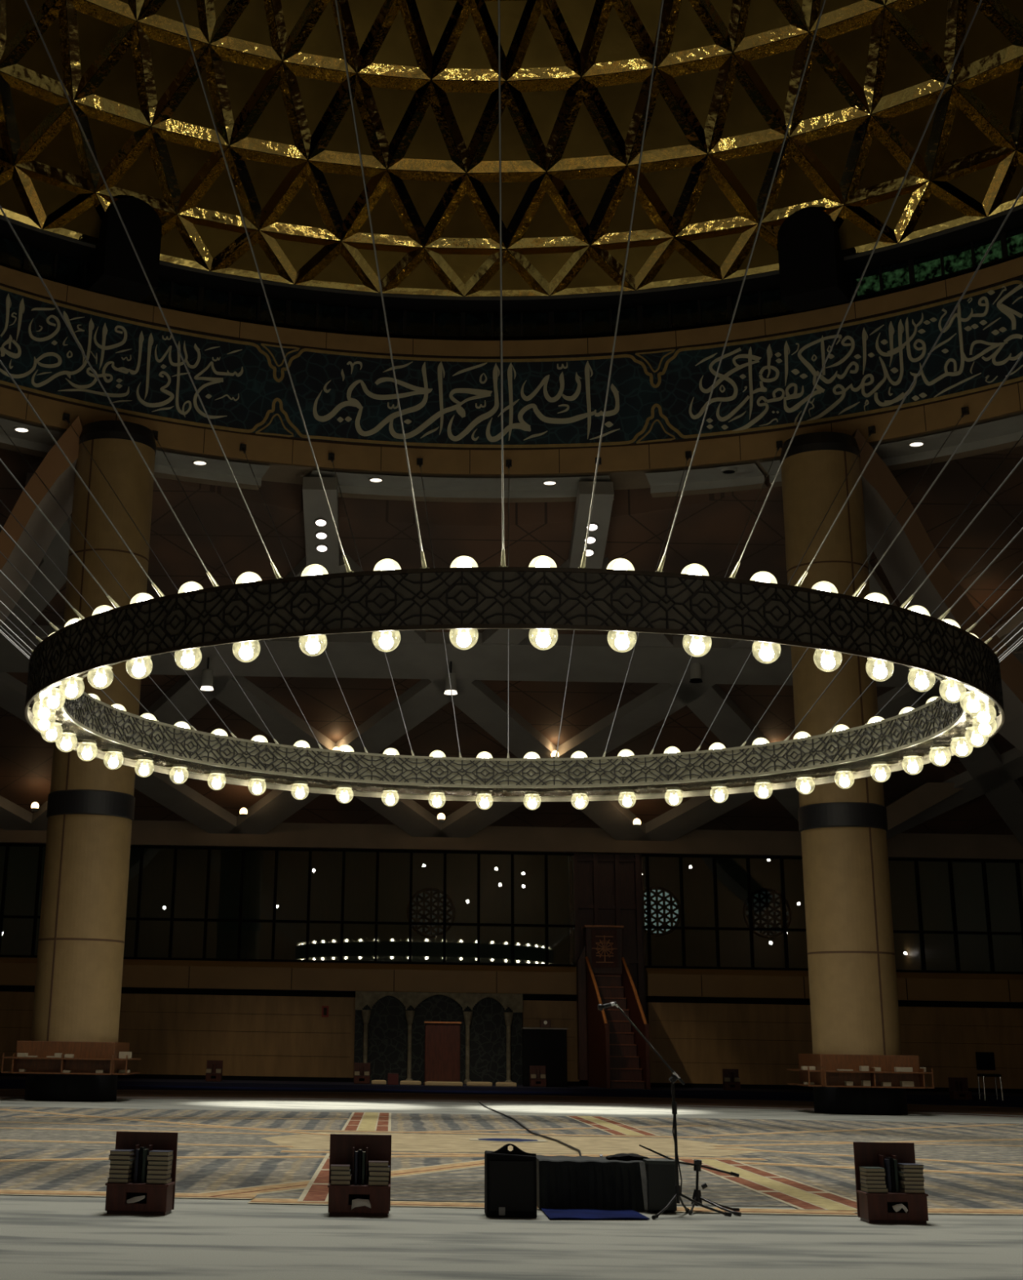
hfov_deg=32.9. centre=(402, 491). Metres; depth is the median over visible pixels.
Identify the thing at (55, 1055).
book
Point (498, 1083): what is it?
rug
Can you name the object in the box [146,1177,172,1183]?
book
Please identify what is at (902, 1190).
book
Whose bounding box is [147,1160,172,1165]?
book
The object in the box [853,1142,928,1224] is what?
bookstand
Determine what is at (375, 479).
diffuser
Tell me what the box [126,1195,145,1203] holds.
tissue
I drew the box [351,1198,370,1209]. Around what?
tissue
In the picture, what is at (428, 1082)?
cushion
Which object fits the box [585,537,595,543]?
diffuser
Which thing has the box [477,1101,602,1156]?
cable
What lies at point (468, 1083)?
cushion
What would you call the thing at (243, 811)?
uplight
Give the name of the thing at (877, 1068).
book
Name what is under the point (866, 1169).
book
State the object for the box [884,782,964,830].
beam
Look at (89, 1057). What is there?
bookshelf
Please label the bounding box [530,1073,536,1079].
book
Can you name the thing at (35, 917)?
window
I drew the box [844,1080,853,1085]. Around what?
book
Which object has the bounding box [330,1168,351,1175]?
book
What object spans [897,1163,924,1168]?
book
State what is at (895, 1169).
book
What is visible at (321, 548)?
diffuser
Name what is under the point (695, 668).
spotlight
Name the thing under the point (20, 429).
diffuser
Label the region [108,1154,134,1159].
book
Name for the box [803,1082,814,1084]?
book
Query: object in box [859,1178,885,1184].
book
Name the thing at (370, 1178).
book
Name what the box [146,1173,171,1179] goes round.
book
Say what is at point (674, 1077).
microphone stand
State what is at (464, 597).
ring chandelier
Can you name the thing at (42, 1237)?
floor
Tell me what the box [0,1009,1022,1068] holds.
trim
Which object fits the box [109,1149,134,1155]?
book
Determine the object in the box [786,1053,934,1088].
bookshelf
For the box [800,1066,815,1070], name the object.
book
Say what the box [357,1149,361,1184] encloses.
book
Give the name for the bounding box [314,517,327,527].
recessed light
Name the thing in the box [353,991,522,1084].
mihrab
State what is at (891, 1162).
book
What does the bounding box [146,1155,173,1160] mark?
book
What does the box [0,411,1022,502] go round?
ceiling
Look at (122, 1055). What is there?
book
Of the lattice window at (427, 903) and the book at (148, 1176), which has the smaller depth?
the book at (148, 1176)
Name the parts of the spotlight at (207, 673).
stem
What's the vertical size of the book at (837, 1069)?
0.030 m
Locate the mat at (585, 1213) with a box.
[540,1208,649,1219]
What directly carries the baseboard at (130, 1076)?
attached to the wall at (314, 1042)
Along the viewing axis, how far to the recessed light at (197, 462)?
47.36 m
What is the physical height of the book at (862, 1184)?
0.030 m
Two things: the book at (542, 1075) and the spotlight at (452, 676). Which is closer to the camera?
the spotlight at (452, 676)
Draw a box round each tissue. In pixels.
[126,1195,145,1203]
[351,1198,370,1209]
[892,1204,907,1213]
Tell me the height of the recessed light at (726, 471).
0.050 m
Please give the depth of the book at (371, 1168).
14.00 m
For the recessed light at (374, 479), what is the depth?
48.55 m
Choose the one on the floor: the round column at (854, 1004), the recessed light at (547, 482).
the round column at (854, 1004)
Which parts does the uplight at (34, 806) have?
bulb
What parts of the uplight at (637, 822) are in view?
bulb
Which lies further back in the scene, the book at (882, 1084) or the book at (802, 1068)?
the book at (802, 1068)
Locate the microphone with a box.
[597,1001,616,1010]
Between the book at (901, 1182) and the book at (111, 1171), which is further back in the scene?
the book at (901, 1182)
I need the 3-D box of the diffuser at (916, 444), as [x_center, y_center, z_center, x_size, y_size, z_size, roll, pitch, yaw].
[13.420,-1.231,45.019,0.340,0.001,0.340,1,-18,0]
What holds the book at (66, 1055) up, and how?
on the bookshelf at (89, 1057)
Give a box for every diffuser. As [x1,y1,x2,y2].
[15,427,27,431]
[194,461,205,465]
[315,520,325,525]
[315,533,326,538]
[316,545,326,551]
[369,478,382,481]
[543,481,555,484]
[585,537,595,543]
[586,524,597,530]
[586,550,593,555]
[722,470,734,473]
[910,442,923,446]
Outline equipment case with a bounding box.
[643,1157,676,1213]
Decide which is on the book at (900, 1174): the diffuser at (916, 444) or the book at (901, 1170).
the book at (901, 1170)
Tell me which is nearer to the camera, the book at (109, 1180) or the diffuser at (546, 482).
the book at (109, 1180)
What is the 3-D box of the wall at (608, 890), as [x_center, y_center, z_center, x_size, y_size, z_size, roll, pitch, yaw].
[7.452,17.276,62.332,2.740,8.200,0.425,1,-18,0]
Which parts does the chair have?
leg, leg, backrest, seat, leg, leg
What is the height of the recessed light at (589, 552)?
0.186 m
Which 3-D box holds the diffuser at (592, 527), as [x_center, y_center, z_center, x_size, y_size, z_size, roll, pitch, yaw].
[5.373,1.015,48.818,0.300,0.001,0.300,1,-40,0]
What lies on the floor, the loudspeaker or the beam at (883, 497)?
the loudspeaker
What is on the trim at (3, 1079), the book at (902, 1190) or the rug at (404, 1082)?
the rug at (404, 1082)
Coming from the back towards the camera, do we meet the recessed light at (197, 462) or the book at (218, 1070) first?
the book at (218, 1070)
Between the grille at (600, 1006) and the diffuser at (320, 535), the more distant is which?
the diffuser at (320, 535)
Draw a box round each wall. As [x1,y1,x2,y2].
[0,991,1022,1088]
[568,853,646,1085]
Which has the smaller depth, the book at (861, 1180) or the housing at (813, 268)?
the book at (861, 1180)
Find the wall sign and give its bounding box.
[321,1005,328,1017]
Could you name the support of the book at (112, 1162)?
on the book at (112, 1166)
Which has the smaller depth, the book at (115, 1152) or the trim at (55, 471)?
the book at (115, 1152)
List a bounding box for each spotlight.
[200,657,213,690]
[444,661,457,694]
[688,662,702,683]
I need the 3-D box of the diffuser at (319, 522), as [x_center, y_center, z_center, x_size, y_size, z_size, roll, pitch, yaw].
[-2.305,0.887,48.818,0.300,0.001,0.300,1,-40,0]
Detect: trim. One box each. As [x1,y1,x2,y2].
[0,204,1022,340]
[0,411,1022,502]
[0,416,82,627]
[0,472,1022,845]
[0,820,1022,860]
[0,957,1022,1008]
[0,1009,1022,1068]
[0,1075,1022,1099]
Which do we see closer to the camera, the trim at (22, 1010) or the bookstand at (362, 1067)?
the bookstand at (362, 1067)
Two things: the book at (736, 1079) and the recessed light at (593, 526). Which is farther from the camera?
the book at (736, 1079)
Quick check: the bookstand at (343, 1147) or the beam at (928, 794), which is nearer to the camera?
the bookstand at (343, 1147)
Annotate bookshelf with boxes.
[0,1040,141,1075]
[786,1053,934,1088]
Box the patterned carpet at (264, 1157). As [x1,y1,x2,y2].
[0,1106,1022,1215]
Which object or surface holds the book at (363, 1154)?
on the bookstand at (343, 1147)
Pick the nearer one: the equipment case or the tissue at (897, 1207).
the tissue at (897, 1207)
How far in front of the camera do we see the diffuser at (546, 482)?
48.58 m
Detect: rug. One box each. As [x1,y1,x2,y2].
[371,1080,386,1084]
[400,1080,421,1084]
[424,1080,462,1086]
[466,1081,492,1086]
[495,1081,516,1087]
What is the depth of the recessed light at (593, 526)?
48.81 m
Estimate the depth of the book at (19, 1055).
39.45 m
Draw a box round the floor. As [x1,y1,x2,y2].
[0,1083,1022,1279]
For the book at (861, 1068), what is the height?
0.110 m
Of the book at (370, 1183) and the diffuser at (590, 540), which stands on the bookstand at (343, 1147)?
the book at (370, 1183)
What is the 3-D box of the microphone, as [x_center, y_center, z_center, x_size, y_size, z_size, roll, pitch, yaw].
[1.766,4.441,14.884,0.166,0.078,0.055,1,-18,0]
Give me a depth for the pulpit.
59.49 m
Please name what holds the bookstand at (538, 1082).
on the trim at (3, 1079)
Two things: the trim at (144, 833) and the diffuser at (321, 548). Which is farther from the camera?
the trim at (144, 833)
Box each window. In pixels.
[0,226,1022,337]
[0,843,575,966]
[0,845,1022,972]
[406,887,455,937]
[641,853,1022,973]
[644,886,680,936]
[742,888,791,938]
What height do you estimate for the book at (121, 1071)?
0.070 m
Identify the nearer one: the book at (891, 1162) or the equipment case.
the book at (891, 1162)
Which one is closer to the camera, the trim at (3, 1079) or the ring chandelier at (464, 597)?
the ring chandelier at (464, 597)
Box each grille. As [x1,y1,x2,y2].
[489,1160,533,1211]
[597,1004,604,1010]
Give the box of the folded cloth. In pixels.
[605,1153,649,1160]
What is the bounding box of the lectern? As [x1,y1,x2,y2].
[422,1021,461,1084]
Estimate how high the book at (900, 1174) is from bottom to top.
0.031 m
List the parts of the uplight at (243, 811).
bulb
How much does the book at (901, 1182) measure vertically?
0.030 m
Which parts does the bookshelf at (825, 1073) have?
post, shelf, shelf, post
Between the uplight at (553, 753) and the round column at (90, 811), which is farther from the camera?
the uplight at (553, 753)
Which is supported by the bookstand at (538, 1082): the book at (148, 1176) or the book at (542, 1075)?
the book at (542, 1075)
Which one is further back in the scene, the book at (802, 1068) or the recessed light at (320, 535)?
the recessed light at (320, 535)
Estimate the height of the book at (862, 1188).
0.032 m
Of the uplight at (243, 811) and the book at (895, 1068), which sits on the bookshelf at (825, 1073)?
the book at (895, 1068)
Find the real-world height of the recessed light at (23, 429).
0.050 m
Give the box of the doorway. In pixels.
[521,1026,567,1087]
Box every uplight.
[31,801,39,812]
[239,807,247,817]
[332,746,340,751]
[437,813,444,822]
[551,750,559,758]
[632,817,640,828]
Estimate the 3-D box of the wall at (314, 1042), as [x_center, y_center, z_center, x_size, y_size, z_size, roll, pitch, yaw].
[2.675,19.462,61.247,74.000,2.720,0.500,1,-18,0]
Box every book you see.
[17,1053,27,1057]
[53,1053,62,1057]
[62,1070,71,1072]
[63,1053,74,1057]
[95,1070,104,1073]
[106,1177,133,1182]
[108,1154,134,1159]
[108,1168,133,1173]
[108,1172,133,1178]
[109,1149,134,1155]
[109,1159,133,1164]
[110,1164,133,1169]
[118,1051,131,1058]
[118,1069,129,1073]
[133,1148,139,1182]
[137,1146,146,1182]
[141,1148,148,1182]
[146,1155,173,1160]
[146,1164,172,1169]
[146,1168,171,1174]
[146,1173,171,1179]
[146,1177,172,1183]
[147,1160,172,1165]
[148,1150,173,1155]
[205,1068,212,1073]
[215,1068,221,1073]
[329,1173,351,1180]
[330,1164,350,1170]
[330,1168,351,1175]
[330,1180,350,1185]
[354,1071,359,1075]
[354,1151,358,1184]
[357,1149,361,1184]
[361,1151,365,1184]
[364,1071,368,1075]
[368,1160,388,1166]
[368,1165,390,1171]
[368,1171,389,1176]
[368,1174,388,1181]
[368,1181,388,1186]
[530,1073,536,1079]
[540,1073,546,1079]
[724,1076,729,1082]
[733,1076,739,1082]
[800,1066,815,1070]
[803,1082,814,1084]
[836,1069,853,1071]
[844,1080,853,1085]
[858,1166,884,1172]
[859,1066,869,1071]
[859,1170,885,1176]
[859,1174,884,1180]
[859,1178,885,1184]
[860,1182,886,1188]
[860,1186,888,1192]
[861,1080,871,1086]
[871,1066,880,1071]
[880,1081,891,1086]
[884,1159,892,1192]
[885,1156,895,1192]
[893,1066,912,1071]
[893,1159,898,1192]
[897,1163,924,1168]
[897,1167,924,1173]
[897,1171,923,1177]
[897,1175,924,1181]
[898,1179,924,1185]
[898,1183,924,1189]
[898,1187,924,1193]
[899,1080,914,1086]
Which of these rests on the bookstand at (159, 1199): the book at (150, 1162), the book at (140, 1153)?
the book at (140, 1153)
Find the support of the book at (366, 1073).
on the bookstand at (362, 1067)
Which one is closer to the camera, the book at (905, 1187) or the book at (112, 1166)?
the book at (112, 1166)
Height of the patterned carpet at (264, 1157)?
0.010 m
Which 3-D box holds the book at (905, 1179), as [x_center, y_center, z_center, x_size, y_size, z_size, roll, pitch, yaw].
[4.196,5.663,14.223,0.166,0.029,0.200,1,-18,0]
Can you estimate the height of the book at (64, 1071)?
0.050 m
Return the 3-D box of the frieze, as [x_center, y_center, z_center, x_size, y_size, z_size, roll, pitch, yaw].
[1.827,-8.381,30.820,38.196,2.826,38.208,1,-18,0]
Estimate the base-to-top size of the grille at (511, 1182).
0.380 m
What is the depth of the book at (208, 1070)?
57.36 m
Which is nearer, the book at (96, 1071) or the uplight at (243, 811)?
the book at (96, 1071)
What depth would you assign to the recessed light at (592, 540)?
49.26 m
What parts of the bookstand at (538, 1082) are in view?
panel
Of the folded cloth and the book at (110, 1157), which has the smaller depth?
the book at (110, 1157)
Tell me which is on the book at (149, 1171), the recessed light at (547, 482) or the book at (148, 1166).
the book at (148, 1166)
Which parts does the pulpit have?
handrail, panel, cornice, carved door, newel post, panel, handrail, newel post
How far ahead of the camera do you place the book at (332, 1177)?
13.98 m
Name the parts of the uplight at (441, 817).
bulb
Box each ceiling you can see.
[0,0,1022,297]
[0,448,1022,835]
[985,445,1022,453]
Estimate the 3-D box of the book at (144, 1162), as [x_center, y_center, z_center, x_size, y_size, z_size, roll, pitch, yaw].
[-2.077,5.452,13.947,0.026,0.250,0.130,0,-18,4]
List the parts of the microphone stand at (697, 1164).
leg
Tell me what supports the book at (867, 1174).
on the book at (861, 1176)
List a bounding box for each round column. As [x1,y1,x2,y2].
[24,420,155,1102]
[780,431,907,1115]
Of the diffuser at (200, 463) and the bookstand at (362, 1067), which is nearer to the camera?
the diffuser at (200, 463)
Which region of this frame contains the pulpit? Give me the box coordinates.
[576,924,650,1088]
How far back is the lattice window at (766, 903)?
72.35 m
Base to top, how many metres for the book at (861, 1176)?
0.030 m
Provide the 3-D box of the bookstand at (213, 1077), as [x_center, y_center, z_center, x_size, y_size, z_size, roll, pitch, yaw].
[-6.273,19.311,57.477,0.536,0.668,0.321,1,-18,0]
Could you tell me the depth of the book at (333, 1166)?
14.00 m
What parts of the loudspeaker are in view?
panel plate, handle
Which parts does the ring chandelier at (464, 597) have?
bulb, bulb, bulb, bulb, bulb, bulb, bulb, bulb, bulb, bulb, bulb, bulb, bulb, bulb, bulb, bulb, bulb, bulb, bulb, bulb, bulb, bulb, bulb, bulb, bulb, bulb, bulb, bulb, bulb, bulb, bulb, bulb, bulb, bulb, bulb, bulb, bulb, bulb, bulb, bulb, plate, bulb, bulb, bulb, bulb, bulb, bulb, bulb, bulb, bulb, bulb, bulb, bulb, bulb, bulb, bulb, bulb, bulb, bulb, bulb, bulb, bulb, bulb, bulb, bulb, bulb, bulb, bulb, bulb, bulb, bulb, bulb, bulb, bulb, bulb, bulb, bulb, bulb, bulb, bulb, bulb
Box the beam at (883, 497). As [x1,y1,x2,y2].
[852,429,1022,752]
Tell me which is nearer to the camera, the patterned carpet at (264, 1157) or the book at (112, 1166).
the book at (112, 1166)
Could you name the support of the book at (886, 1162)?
on the bookstand at (872, 1207)
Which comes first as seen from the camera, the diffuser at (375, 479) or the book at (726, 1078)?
the diffuser at (375, 479)
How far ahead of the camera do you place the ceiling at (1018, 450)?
46.66 m
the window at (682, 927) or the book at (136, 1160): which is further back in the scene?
the window at (682, 927)
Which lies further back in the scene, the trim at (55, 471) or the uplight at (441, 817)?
the uplight at (441, 817)
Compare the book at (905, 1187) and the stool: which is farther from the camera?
the stool
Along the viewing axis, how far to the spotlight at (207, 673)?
53.85 m
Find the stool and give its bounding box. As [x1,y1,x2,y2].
[387,1072,398,1084]
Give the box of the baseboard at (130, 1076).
[0,1071,1022,1093]
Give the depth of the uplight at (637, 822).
60.58 m
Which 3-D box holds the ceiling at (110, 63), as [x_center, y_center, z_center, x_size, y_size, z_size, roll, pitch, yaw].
[1.975,-17.220,33.663,37.416,12.362,37.416,0,-18,4]
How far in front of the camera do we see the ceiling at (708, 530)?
51.04 m
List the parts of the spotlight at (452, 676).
stem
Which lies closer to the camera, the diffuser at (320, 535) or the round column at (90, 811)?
the round column at (90, 811)
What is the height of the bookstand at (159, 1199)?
0.608 m
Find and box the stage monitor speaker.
[536,1155,648,1210]
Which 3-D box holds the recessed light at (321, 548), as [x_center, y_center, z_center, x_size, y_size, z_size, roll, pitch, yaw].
[-2.318,1.635,49.736,0.374,0.186,0.364,-1,-18,7]
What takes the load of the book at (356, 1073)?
on the bookstand at (362, 1067)
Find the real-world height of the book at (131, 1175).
0.034 m
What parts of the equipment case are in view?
lid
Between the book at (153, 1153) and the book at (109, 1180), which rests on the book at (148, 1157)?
the book at (153, 1153)
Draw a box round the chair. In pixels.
[975,1052,1004,1100]
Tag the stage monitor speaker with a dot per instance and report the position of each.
(562, 1182)
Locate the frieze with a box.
[0,276,1022,448]
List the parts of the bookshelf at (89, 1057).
post, shelf, shelf, post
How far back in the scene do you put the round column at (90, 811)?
41.59 m
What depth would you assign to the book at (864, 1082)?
39.33 m
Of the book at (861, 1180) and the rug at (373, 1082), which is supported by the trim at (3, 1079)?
the rug at (373, 1082)
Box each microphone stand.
[614,1004,731,1219]
[639,1144,741,1216]
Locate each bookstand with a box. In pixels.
[105,1131,177,1215]
[204,1060,222,1081]
[327,1133,391,1217]
[353,1062,369,1084]
[529,1065,546,1087]
[722,1068,740,1090]
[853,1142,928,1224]
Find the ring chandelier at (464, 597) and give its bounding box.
[0,0,1022,808]
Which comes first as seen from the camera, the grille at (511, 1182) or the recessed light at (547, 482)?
the grille at (511, 1182)
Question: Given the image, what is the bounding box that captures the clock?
[539,1019,551,1027]
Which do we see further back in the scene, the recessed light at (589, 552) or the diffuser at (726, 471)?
the recessed light at (589, 552)
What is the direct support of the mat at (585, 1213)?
on the floor
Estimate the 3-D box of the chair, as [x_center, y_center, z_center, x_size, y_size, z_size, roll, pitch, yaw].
[18.790,18.716,55.218,0.617,1.456,0.578,1,-18,0]
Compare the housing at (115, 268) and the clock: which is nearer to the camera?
the housing at (115, 268)
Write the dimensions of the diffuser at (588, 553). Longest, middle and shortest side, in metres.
0.300 x 0.300 x 0.001 m
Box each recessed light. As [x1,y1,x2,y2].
[13,426,30,433]
[191,459,207,466]
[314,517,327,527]
[315,530,328,540]
[315,543,328,552]
[368,476,383,483]
[542,480,557,485]
[582,547,595,557]
[583,535,596,544]
[585,522,598,531]
[720,468,737,474]
[907,440,924,447]
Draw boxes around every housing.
[88,197,161,302]
[777,208,849,312]
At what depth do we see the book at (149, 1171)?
13.81 m
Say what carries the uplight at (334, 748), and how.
attached to the wall at (608, 890)
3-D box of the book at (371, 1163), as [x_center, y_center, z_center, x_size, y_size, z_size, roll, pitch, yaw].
[-0.195,5.496,14.103,0.161,0.034,0.200,1,-18,0]
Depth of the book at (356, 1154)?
14.06 m
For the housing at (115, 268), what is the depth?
46.48 m
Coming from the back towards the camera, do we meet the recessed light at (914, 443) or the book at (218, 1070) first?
the book at (218, 1070)
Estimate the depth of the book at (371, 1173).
13.99 m
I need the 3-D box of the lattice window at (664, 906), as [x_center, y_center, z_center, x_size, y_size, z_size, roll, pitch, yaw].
[10.687,17.613,72.340,2.060,2.060,0.140,1,-18,0]
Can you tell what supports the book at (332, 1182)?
on the bookstand at (343, 1147)
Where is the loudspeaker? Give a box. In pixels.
[484,1143,537,1217]

